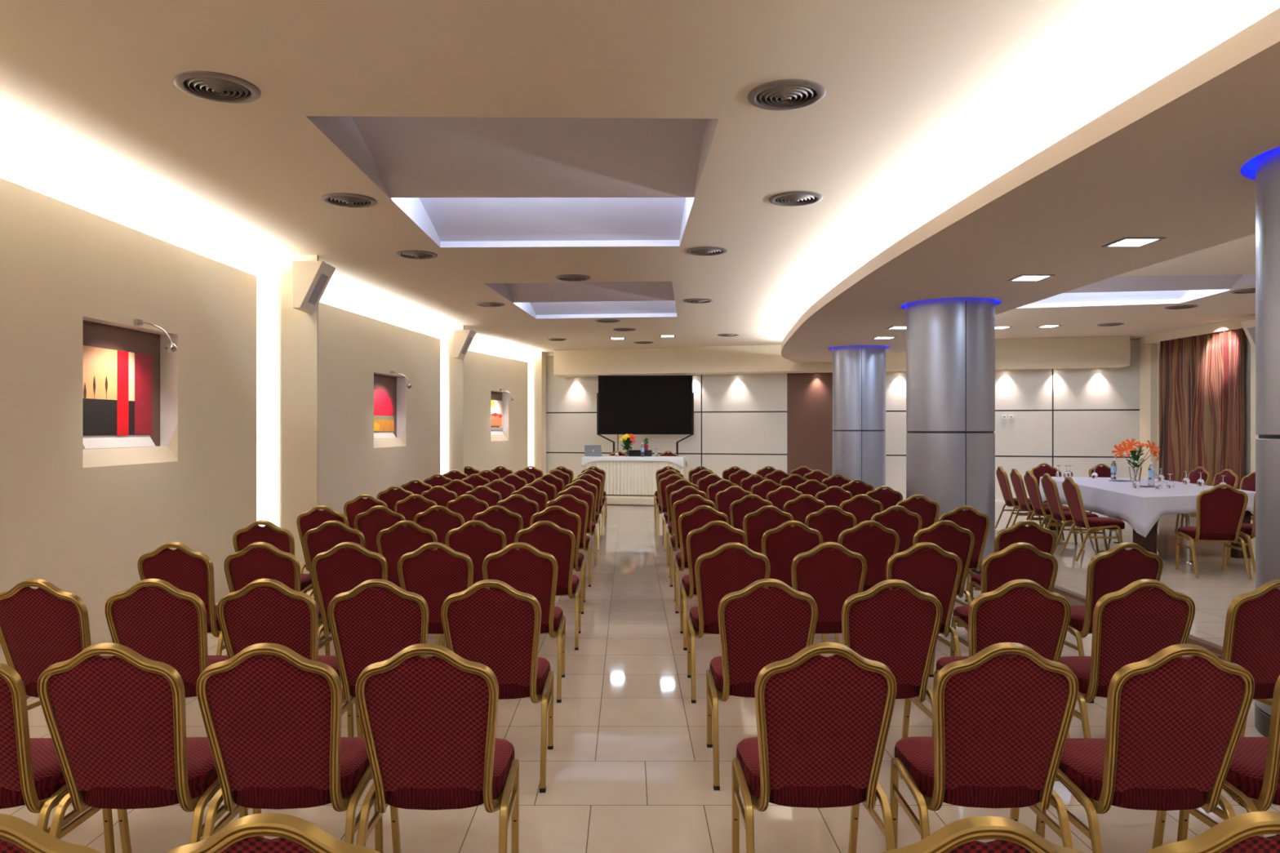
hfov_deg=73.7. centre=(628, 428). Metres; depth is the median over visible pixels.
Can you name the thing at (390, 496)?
banquet chair
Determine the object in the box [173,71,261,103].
ceiling vent
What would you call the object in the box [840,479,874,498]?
banquet chair
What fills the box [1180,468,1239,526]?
banquet chair
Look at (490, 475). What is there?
banquet chair
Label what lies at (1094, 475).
wine glass
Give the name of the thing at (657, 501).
banquet chair
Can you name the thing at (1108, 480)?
notepad
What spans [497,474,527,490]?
banquet chair
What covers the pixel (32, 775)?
banquet chair
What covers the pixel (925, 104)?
ceiling
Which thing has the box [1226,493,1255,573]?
banquet chair
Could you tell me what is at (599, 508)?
banquet chair
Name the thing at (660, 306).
ceiling recess
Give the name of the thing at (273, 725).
banquet chair
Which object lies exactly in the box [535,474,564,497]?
banquet chair
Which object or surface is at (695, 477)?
banquet chair
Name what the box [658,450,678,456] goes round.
banquet chair
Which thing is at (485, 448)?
wall
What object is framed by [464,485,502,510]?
banquet chair
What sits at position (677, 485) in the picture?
banquet chair
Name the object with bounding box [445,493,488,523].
banquet chair
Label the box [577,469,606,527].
banquet chair
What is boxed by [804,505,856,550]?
banquet chair
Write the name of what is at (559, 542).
banquet chair
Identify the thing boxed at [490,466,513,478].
banquet chair
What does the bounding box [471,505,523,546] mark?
banquet chair
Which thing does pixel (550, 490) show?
banquet chair
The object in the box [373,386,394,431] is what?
painting
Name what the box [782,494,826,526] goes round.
banquet chair
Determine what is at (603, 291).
ceiling recess
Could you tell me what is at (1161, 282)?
ceiling recess
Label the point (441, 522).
banquet chair
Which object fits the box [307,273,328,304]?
grille
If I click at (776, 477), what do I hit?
banquet chair
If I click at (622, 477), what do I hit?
table skirt
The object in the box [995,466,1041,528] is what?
banquet chair
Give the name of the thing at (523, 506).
banquet chair
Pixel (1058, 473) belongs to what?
wine glass
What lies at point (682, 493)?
banquet chair
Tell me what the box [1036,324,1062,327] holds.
recessed light
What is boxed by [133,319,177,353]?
lamp
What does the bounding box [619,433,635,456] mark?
flower vase
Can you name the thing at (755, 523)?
banquet chair
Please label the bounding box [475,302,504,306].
ceiling vent
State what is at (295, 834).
banquet chair
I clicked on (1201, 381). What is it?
curtain
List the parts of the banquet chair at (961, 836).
backrest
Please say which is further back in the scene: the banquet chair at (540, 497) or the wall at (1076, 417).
the wall at (1076, 417)
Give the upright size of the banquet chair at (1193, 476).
0.913 m
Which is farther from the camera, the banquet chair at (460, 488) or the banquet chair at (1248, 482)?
the banquet chair at (460, 488)
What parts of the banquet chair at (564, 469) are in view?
backrest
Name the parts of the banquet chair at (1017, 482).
leg, backrest, frame, leg, seat, leg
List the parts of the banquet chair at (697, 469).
backrest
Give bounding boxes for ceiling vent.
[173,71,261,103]
[321,192,377,208]
[395,249,437,259]
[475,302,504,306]
[546,337,566,341]
[555,274,590,281]
[595,319,620,322]
[613,328,635,331]
[633,341,653,343]
[683,297,712,303]
[686,246,727,255]
[717,333,738,336]
[746,79,826,111]
[768,191,822,206]
[1097,322,1124,326]
[1164,304,1197,309]
[1230,288,1255,293]
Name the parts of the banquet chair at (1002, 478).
leg, backrest, frame, leg, seat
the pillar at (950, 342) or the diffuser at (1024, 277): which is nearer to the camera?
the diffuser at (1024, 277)
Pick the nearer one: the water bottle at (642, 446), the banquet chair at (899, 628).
the banquet chair at (899, 628)
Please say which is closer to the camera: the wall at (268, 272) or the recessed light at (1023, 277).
the recessed light at (1023, 277)
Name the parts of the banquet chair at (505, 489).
frame, backrest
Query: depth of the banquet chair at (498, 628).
3.76 m
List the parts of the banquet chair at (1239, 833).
backrest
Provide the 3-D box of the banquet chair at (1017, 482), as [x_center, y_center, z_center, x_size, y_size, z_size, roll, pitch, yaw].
[5.434,0.996,11.414,0.544,0.913,0.483,0,0,8]
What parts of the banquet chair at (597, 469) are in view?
frame, backrest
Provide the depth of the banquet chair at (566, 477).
13.57 m
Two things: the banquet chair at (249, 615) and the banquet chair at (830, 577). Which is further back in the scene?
the banquet chair at (830, 577)
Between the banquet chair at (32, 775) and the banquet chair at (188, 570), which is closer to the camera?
the banquet chair at (32, 775)
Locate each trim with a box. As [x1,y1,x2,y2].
[545,352,554,356]
[1052,591,1222,656]
[1053,585,1222,655]
[1139,337,1156,479]
[1142,315,1255,343]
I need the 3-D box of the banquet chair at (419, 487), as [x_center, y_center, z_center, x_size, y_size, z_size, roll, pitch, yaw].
[-2.728,1.116,11.223,0.483,0.913,0.544,0,0,0]
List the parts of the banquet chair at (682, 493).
leg, leg, seat, backrest, frame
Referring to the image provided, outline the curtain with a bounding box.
[1158,328,1244,489]
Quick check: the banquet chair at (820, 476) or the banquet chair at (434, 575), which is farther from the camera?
the banquet chair at (820, 476)
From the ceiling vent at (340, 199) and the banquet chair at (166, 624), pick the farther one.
the ceiling vent at (340, 199)
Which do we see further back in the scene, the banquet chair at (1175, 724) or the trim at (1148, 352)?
the trim at (1148, 352)
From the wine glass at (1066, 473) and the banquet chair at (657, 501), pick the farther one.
the banquet chair at (657, 501)
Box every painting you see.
[82,345,151,435]
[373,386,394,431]
[490,400,502,430]
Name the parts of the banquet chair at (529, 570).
backrest, frame, seat, seat frame, leg, leg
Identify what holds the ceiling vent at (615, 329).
in the ceiling at (925, 104)
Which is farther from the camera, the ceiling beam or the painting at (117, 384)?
the ceiling beam
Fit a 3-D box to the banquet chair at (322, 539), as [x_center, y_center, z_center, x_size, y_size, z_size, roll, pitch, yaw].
[-2.106,1.120,6.338,0.484,0.920,0.544,0,0,0]
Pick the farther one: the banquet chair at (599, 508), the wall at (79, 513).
the banquet chair at (599, 508)
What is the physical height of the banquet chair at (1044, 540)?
0.920 m
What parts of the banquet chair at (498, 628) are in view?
backrest, frame, seat, seat frame, leg, leg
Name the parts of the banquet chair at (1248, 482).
frame, backrest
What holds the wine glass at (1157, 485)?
on the tablecloth at (1141, 508)
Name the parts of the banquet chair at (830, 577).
seat, frame, backrest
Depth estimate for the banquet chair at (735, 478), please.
13.55 m
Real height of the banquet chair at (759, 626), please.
0.920 m
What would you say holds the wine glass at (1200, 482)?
on the tablecloth at (1141, 508)
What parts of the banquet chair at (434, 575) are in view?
backrest, frame, seat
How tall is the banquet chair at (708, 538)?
0.920 m
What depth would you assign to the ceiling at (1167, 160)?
5.44 m
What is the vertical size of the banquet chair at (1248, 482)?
0.913 m
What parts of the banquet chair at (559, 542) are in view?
backrest, frame, seat, seat frame, leg, leg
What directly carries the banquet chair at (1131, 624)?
on the floor at (629, 765)
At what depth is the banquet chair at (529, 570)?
4.95 m
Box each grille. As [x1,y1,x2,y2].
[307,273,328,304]
[462,336,472,354]
[1247,326,1255,345]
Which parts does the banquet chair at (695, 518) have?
leg, leg, seat frame, seat, backrest, frame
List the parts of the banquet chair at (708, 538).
leg, leg, seat frame, seat, backrest, frame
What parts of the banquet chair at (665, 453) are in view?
backrest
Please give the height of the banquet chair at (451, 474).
0.913 m
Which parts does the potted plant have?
pot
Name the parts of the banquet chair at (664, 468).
backrest, frame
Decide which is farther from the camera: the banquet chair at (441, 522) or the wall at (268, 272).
the wall at (268, 272)
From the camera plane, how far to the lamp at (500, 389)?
17.98 m
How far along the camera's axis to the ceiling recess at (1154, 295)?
12.19 m
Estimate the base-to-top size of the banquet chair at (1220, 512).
0.913 m
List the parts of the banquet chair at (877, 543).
leg, seat, frame, backrest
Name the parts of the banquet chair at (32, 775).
backrest, frame, seat, leg, seat frame, leg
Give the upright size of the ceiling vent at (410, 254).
0.032 m
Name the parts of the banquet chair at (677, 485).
leg, leg, seat, backrest, frame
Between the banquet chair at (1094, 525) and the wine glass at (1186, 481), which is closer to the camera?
the banquet chair at (1094, 525)
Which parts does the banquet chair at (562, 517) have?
backrest, frame, seat, leg, leg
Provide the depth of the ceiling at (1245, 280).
12.15 m
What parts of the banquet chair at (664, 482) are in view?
leg, seat, backrest, frame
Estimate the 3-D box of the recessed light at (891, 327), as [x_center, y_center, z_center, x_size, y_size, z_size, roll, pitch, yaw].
[3.730,-1.376,11.700,0.300,0.008,0.300,0,0,0]
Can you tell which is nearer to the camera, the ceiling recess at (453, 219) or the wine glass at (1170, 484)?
the ceiling recess at (453, 219)
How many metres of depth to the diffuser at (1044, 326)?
14.83 m
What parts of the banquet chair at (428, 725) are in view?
leg, leg, backrest, seat frame, seat, leg, leg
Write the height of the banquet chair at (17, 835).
0.920 m
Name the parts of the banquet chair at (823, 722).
leg, leg, seat, seat frame, backrest, leg, leg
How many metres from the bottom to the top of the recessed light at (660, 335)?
0.008 m
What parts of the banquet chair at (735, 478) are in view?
backrest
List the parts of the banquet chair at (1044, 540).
leg, seat, seat frame, frame, backrest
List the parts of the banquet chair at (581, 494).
frame, backrest, seat, leg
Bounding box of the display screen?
[596,375,693,455]
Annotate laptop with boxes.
[584,444,603,456]
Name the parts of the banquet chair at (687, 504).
leg, leg, seat, frame, backrest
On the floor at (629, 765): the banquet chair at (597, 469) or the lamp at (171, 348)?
the banquet chair at (597, 469)
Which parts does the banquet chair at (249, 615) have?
backrest, frame, seat, leg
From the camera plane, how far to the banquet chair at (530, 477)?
13.57 m
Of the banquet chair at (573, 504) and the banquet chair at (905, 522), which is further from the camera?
the banquet chair at (573, 504)
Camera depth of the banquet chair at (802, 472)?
14.87 m
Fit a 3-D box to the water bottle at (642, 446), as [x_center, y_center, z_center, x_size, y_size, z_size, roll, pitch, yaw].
[0.302,0.455,17.920,0.074,0.289,0.074,0,0,0]
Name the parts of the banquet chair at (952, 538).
frame, backrest, leg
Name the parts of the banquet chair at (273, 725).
leg, leg, backrest, seat, leg, seat frame, leg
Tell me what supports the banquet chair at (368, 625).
on the floor at (629, 765)
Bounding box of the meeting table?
[1044,500,1250,563]
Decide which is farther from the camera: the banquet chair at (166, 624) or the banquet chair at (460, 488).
the banquet chair at (460, 488)
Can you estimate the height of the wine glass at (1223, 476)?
0.166 m
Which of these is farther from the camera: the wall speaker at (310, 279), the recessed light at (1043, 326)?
the recessed light at (1043, 326)
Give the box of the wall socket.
[1001,415,1013,418]
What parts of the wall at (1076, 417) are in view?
wall panel, wall panel, wall panel, wall panel, wall panel, wall panel, brown wall panel, wall panel, wall panel, wall panel, wall panel, wall panel, wall panel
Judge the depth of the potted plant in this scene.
18.16 m
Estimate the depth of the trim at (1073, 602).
7.45 m
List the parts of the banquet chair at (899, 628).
backrest, leg, seat, leg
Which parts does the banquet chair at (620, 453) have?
backrest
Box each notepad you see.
[1108,480,1130,481]
[1140,485,1154,487]
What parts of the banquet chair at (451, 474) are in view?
frame, backrest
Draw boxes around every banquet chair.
[0,578,113,710]
[0,662,115,852]
[0,813,101,852]
[37,643,248,852]
[104,578,228,697]
[137,542,226,655]
[166,813,379,852]
[195,643,382,852]
[217,578,354,737]
[223,542,329,655]
[232,520,319,627]
[296,505,348,573]
[302,520,364,604]
[311,542,387,656]
[327,578,431,737]
[343,494,387,528]
[354,505,406,552]
[355,643,519,852]
[376,485,415,511]
[376,520,440,644]
[393,493,438,526]
[397,542,473,634]
[400,479,432,498]
[413,505,464,549]
[420,485,457,511]
[423,474,452,489]
[440,520,506,647]
[440,579,553,792]
[441,479,474,497]
[442,469,467,483]
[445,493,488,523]
[462,474,490,489]
[464,466,480,476]
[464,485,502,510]
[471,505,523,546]
[473,469,500,482]
[481,479,515,500]
[482,542,565,702]
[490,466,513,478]
[495,493,539,528]
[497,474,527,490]
[510,469,535,484]
[510,485,547,512]
[514,520,581,650]
[520,466,542,479]
[524,479,556,502]
[529,505,586,613]
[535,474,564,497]
[544,469,570,487]
[545,493,591,586]
[548,466,573,484]
[555,485,596,565]
[564,479,599,550]
[571,474,603,537]
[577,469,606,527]
[580,466,607,518]
[608,450,626,456]
[653,466,680,518]
[654,469,684,527]
[657,474,688,537]
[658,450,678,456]
[662,479,699,550]
[666,485,707,565]
[668,493,715,586]
[674,505,728,613]
[680,520,747,650]
[686,542,770,703]
[688,466,713,483]
[690,469,716,484]
[697,474,726,494]
[706,479,739,506]
[706,578,817,790]
[715,485,753,525]
[722,466,743,479]
[728,469,755,486]
[729,493,773,531]
[731,642,896,852]
[739,474,769,491]
[742,505,794,553]
[750,479,784,499]
[755,466,779,477]
[761,520,826,642]
[764,469,790,484]
[765,485,803,511]
[779,474,808,489]
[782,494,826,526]
[790,466,813,477]
[791,542,866,633]
[795,479,827,498]
[803,469,830,483]
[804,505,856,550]
[814,485,853,511]
[821,474,851,489]
[835,520,899,643]
[839,493,883,526]
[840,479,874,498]
[841,579,942,737]
[865,485,902,511]
[870,505,922,552]
[881,816,1084,852]
[885,542,962,677]
[889,642,1078,848]
[894,493,939,528]
[912,520,974,632]
[931,579,1071,738]
[937,505,990,601]
[950,542,1057,656]
[968,520,1056,601]
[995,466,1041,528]
[1009,468,1059,536]
[1023,470,1077,545]
[1031,463,1068,506]
[1035,644,1254,852]
[1040,473,1099,552]
[1059,476,1124,561]
[1059,578,1195,737]
[1063,542,1163,703]
[1088,463,1115,519]
[1146,811,1279,852]
[1156,466,1210,533]
[1174,484,1252,579]
[1177,675,1279,841]
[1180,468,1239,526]
[1182,579,1279,737]
[1204,471,1255,542]
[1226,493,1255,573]
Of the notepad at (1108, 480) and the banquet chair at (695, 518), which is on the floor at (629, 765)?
the banquet chair at (695, 518)
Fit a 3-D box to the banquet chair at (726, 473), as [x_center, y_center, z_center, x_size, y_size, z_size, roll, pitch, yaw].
[1.859,1.116,15.103,0.483,0.913,0.544,0,0,0]
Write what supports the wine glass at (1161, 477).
on the tablecloth at (1141, 508)
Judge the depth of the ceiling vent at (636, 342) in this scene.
17.49 m
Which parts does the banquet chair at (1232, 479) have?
leg, backrest, frame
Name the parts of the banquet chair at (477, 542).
leg, backrest, frame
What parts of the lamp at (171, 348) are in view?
arm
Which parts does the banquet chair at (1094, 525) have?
leg, backrest, frame, leg, seat, leg, seat frame, leg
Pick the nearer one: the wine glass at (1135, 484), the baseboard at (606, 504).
the wine glass at (1135, 484)
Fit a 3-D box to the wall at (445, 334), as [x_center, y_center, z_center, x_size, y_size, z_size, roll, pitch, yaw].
[-3.369,-0.095,14.935,0.750,3.350,0.150,0,0,5]
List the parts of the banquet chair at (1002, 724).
leg, seat frame, leg, seat, backrest, leg, leg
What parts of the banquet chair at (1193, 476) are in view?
leg, backrest, frame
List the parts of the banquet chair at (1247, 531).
leg, seat, frame, leg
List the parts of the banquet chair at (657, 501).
leg, backrest, frame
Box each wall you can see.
[0,160,515,359]
[0,177,257,665]
[232,258,281,528]
[319,302,440,514]
[420,326,453,475]
[464,350,528,472]
[515,351,536,468]
[546,338,1139,498]
[1156,331,1250,479]
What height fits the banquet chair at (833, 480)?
0.913 m
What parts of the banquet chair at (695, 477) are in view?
backrest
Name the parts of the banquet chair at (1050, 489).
leg, backrest, frame, leg, seat, leg, leg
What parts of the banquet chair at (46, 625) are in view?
backrest, seat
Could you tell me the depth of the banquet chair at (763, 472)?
14.87 m
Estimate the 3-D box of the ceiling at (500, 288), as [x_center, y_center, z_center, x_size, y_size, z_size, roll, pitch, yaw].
[-0.481,-2.145,12.024,2.305,0.750,3.372,0,0,5]
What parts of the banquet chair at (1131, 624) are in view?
leg, seat, frame, backrest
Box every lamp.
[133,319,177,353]
[390,370,412,389]
[499,388,514,401]
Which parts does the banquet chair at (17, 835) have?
backrest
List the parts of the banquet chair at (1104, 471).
frame, backrest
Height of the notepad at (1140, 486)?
0.008 m
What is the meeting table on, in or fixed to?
on the floor at (1212, 593)
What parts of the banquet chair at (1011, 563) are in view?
leg, seat, seat frame, frame, backrest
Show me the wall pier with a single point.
(1253, 436)
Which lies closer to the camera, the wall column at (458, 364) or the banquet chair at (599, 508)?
the banquet chair at (599, 508)
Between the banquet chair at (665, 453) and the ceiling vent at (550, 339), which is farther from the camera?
the banquet chair at (665, 453)
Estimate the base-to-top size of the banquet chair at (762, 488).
0.913 m
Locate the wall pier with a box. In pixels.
[1250,345,1258,472]
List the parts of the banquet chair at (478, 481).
frame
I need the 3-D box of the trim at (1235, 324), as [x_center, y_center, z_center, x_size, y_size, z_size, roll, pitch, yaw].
[10.030,-1.695,14.850,0.260,0.150,3.100,0,0,0]
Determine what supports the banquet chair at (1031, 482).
on the floor at (1212, 593)
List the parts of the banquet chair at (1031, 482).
leg, backrest, frame, leg, seat, leg, leg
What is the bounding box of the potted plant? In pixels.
[643,438,648,449]
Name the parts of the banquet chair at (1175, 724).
leg, seat frame, leg, seat, leg, frame, backrest, leg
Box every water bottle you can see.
[640,442,644,456]
[1111,458,1116,479]
[1147,462,1155,485]
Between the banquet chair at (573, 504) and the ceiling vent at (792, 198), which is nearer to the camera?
the ceiling vent at (792, 198)
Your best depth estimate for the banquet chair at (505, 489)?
10.98 m
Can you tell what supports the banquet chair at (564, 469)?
on the floor at (629, 765)
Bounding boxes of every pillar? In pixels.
[831,345,888,489]
[902,297,999,576]
[1241,146,1279,737]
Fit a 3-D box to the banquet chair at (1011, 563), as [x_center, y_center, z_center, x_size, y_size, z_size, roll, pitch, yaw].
[2.268,1.120,5.170,0.484,0.920,0.544,0,0,-1]
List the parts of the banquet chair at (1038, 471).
frame, backrest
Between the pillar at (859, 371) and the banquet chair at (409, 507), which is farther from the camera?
the pillar at (859, 371)
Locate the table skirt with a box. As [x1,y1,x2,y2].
[582,461,686,495]
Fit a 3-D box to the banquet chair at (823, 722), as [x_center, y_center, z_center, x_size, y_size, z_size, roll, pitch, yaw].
[0.610,1.120,2.876,0.484,0.920,0.544,0,0,-1]
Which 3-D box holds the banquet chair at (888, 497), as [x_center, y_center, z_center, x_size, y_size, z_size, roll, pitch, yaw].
[2.929,1.116,10.012,0.483,0.913,0.544,0,0,0]
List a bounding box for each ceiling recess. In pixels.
[351,116,705,197]
[418,197,685,241]
[505,280,675,302]
[529,300,676,315]
[1031,289,1189,303]
[1064,274,1242,293]
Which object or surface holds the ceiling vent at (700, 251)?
in the ceiling at (925, 104)
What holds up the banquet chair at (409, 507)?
on the floor at (629, 765)
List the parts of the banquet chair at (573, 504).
backrest, frame, seat, leg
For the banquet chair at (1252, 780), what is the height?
0.920 m
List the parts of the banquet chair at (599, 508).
frame, backrest, seat, leg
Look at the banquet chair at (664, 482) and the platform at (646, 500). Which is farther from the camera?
the platform at (646, 500)
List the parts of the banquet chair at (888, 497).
frame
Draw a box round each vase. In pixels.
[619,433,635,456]
[1111,438,1159,481]
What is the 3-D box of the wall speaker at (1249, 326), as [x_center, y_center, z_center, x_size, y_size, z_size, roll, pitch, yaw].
[9.816,-1.427,13.259,0.328,0.506,0.418,0,0,0]
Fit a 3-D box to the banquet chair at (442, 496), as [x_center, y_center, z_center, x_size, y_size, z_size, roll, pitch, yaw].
[-2.167,1.116,10.006,0.483,0.913,0.544,0,0,1]
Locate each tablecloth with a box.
[581,455,687,468]
[1039,476,1255,537]
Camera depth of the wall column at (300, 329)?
8.72 m
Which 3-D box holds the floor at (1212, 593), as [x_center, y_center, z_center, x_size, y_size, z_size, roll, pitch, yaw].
[7.165,1.520,7.690,6.470,0.119,21.780,0,0,0]
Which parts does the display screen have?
stand leg, screen panel, stand leg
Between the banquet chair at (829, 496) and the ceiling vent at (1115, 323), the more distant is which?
the ceiling vent at (1115, 323)
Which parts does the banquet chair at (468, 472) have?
frame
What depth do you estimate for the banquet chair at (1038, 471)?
13.05 m
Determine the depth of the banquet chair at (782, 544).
6.11 m
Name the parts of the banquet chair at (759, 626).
leg, leg, seat frame, seat, frame, backrest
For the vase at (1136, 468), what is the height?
0.568 m
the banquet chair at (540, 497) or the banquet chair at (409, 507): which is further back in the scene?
the banquet chair at (540, 497)
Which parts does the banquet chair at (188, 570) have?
backrest, seat, leg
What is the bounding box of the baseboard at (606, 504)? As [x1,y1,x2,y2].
[606,503,657,506]
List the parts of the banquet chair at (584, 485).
backrest, frame, seat, leg, leg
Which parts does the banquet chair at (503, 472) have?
frame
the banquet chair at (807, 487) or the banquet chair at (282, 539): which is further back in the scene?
the banquet chair at (807, 487)
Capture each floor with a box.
[0,505,1279,852]
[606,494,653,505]
[902,497,1255,646]
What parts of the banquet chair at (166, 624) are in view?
backrest, frame, seat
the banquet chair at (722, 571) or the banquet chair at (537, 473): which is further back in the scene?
the banquet chair at (537, 473)
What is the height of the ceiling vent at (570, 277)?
0.032 m
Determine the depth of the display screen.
18.95 m
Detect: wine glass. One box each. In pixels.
[1055,465,1062,476]
[1063,466,1069,477]
[1066,465,1073,477]
[1091,466,1097,478]
[1132,473,1140,488]
[1154,474,1162,488]
[1158,468,1164,480]
[1166,473,1174,488]
[1182,471,1190,484]
[1196,471,1204,486]
[1219,475,1226,488]
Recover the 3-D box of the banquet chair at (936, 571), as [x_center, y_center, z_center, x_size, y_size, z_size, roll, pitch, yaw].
[1.716,1.120,5.178,0.484,0.920,0.544,0,0,-1]
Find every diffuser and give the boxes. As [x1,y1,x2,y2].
[875,337,892,338]
[889,327,906,328]
[1014,275,1048,279]
[1040,325,1056,327]
[1111,239,1156,245]
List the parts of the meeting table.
leg, post, leg, post, leg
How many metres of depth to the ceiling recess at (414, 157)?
6.11 m
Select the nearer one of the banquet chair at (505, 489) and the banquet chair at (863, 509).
the banquet chair at (863, 509)
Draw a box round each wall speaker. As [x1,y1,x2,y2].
[292,261,335,312]
[453,329,476,359]
[1240,319,1255,353]
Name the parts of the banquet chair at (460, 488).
backrest, frame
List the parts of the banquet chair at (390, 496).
frame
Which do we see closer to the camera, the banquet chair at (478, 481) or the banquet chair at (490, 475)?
the banquet chair at (478, 481)
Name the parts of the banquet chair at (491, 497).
frame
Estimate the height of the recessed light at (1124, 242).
0.008 m
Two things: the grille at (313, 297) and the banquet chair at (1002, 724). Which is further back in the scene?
the grille at (313, 297)
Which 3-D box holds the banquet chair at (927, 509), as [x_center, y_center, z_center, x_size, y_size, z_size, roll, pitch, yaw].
[2.888,1.120,8.753,0.484,0.920,0.544,0,0,0]
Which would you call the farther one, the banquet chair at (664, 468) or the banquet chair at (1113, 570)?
the banquet chair at (664, 468)
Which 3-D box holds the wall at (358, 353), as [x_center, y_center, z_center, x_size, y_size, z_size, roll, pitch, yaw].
[-3.589,0.035,11.960,0.195,3.090,5.738,0,0,7]
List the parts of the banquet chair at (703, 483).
frame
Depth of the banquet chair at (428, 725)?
2.67 m
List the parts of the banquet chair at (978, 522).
backrest, frame, leg, seat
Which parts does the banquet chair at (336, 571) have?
leg, backrest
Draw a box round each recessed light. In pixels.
[609,337,625,339]
[659,335,675,337]
[871,336,897,338]
[886,326,906,328]
[995,326,1012,328]
[1007,274,1055,281]
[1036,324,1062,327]
[1101,237,1165,247]
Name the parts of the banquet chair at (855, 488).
frame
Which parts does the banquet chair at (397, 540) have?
backrest, frame, leg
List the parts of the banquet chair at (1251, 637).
seat, leg, frame, backrest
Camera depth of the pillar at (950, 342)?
9.14 m
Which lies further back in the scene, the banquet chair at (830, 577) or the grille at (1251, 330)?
the grille at (1251, 330)
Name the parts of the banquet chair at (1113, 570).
leg, seat frame, seat, frame, backrest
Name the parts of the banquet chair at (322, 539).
leg, backrest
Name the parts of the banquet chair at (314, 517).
leg, backrest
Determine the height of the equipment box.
0.130 m
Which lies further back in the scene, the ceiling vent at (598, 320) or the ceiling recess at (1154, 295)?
the ceiling vent at (598, 320)
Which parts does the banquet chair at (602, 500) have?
frame, backrest, leg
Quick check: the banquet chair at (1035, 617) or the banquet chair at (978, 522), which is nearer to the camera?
the banquet chair at (1035, 617)
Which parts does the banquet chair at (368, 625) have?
leg, backrest, seat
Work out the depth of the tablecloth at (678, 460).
17.75 m
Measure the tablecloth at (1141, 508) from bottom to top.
0.432 m
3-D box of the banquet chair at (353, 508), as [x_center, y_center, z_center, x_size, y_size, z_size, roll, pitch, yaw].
[-2.620,1.120,8.745,0.484,0.920,0.544,0,0,0]
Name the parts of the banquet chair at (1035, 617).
leg, seat, frame, backrest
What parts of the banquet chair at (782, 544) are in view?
frame, backrest, leg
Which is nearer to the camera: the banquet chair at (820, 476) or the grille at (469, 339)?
the banquet chair at (820, 476)
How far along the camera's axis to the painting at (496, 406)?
18.19 m
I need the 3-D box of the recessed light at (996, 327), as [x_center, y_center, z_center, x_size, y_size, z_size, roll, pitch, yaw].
[6.540,-1.766,15.000,0.300,0.008,0.300,0,0,0]
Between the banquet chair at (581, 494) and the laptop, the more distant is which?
the laptop
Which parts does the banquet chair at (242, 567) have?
backrest, frame, seat, seat frame, leg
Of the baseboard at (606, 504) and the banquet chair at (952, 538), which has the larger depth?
the baseboard at (606, 504)
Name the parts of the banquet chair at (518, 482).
frame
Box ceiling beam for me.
[554,335,1129,377]
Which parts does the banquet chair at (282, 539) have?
backrest, frame, seat, seat frame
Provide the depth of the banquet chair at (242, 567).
4.95 m
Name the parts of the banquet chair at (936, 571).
backrest, leg, seat, leg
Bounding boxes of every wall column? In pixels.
[281,254,319,573]
[453,324,464,473]
[536,351,546,475]
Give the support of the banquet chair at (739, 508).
on the floor at (629, 765)
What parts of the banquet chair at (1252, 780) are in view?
leg, seat frame, leg, frame, seat, backrest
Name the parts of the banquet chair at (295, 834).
backrest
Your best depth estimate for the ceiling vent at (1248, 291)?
10.94 m
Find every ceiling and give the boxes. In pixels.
[0,0,1279,352]
[306,115,719,247]
[484,283,676,318]
[781,7,1279,362]
[1016,274,1255,308]
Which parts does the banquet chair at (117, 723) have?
leg, backrest, leg, frame, seat, leg, seat frame, leg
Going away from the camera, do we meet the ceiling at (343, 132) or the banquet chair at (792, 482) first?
the ceiling at (343, 132)
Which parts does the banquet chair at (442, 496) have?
frame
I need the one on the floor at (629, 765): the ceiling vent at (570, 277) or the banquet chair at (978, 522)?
the banquet chair at (978, 522)
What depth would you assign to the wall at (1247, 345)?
14.01 m
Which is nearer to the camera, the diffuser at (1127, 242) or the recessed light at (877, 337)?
the diffuser at (1127, 242)
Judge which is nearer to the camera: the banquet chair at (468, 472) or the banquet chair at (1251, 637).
the banquet chair at (1251, 637)
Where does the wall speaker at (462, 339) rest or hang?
attached to the wall column at (458, 364)
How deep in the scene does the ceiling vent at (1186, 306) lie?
12.39 m
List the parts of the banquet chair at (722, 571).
leg, leg, seat frame, seat, frame, backrest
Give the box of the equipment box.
[629,449,652,456]
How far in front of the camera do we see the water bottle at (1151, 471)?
10.47 m
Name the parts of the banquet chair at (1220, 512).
leg, leg, seat, seat frame, frame, backrest, leg, leg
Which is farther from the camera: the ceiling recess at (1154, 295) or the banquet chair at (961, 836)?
the ceiling recess at (1154, 295)
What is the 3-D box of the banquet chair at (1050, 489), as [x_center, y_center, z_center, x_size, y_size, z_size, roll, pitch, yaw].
[5.254,0.996,10.164,0.544,0.913,0.483,0,0,8]

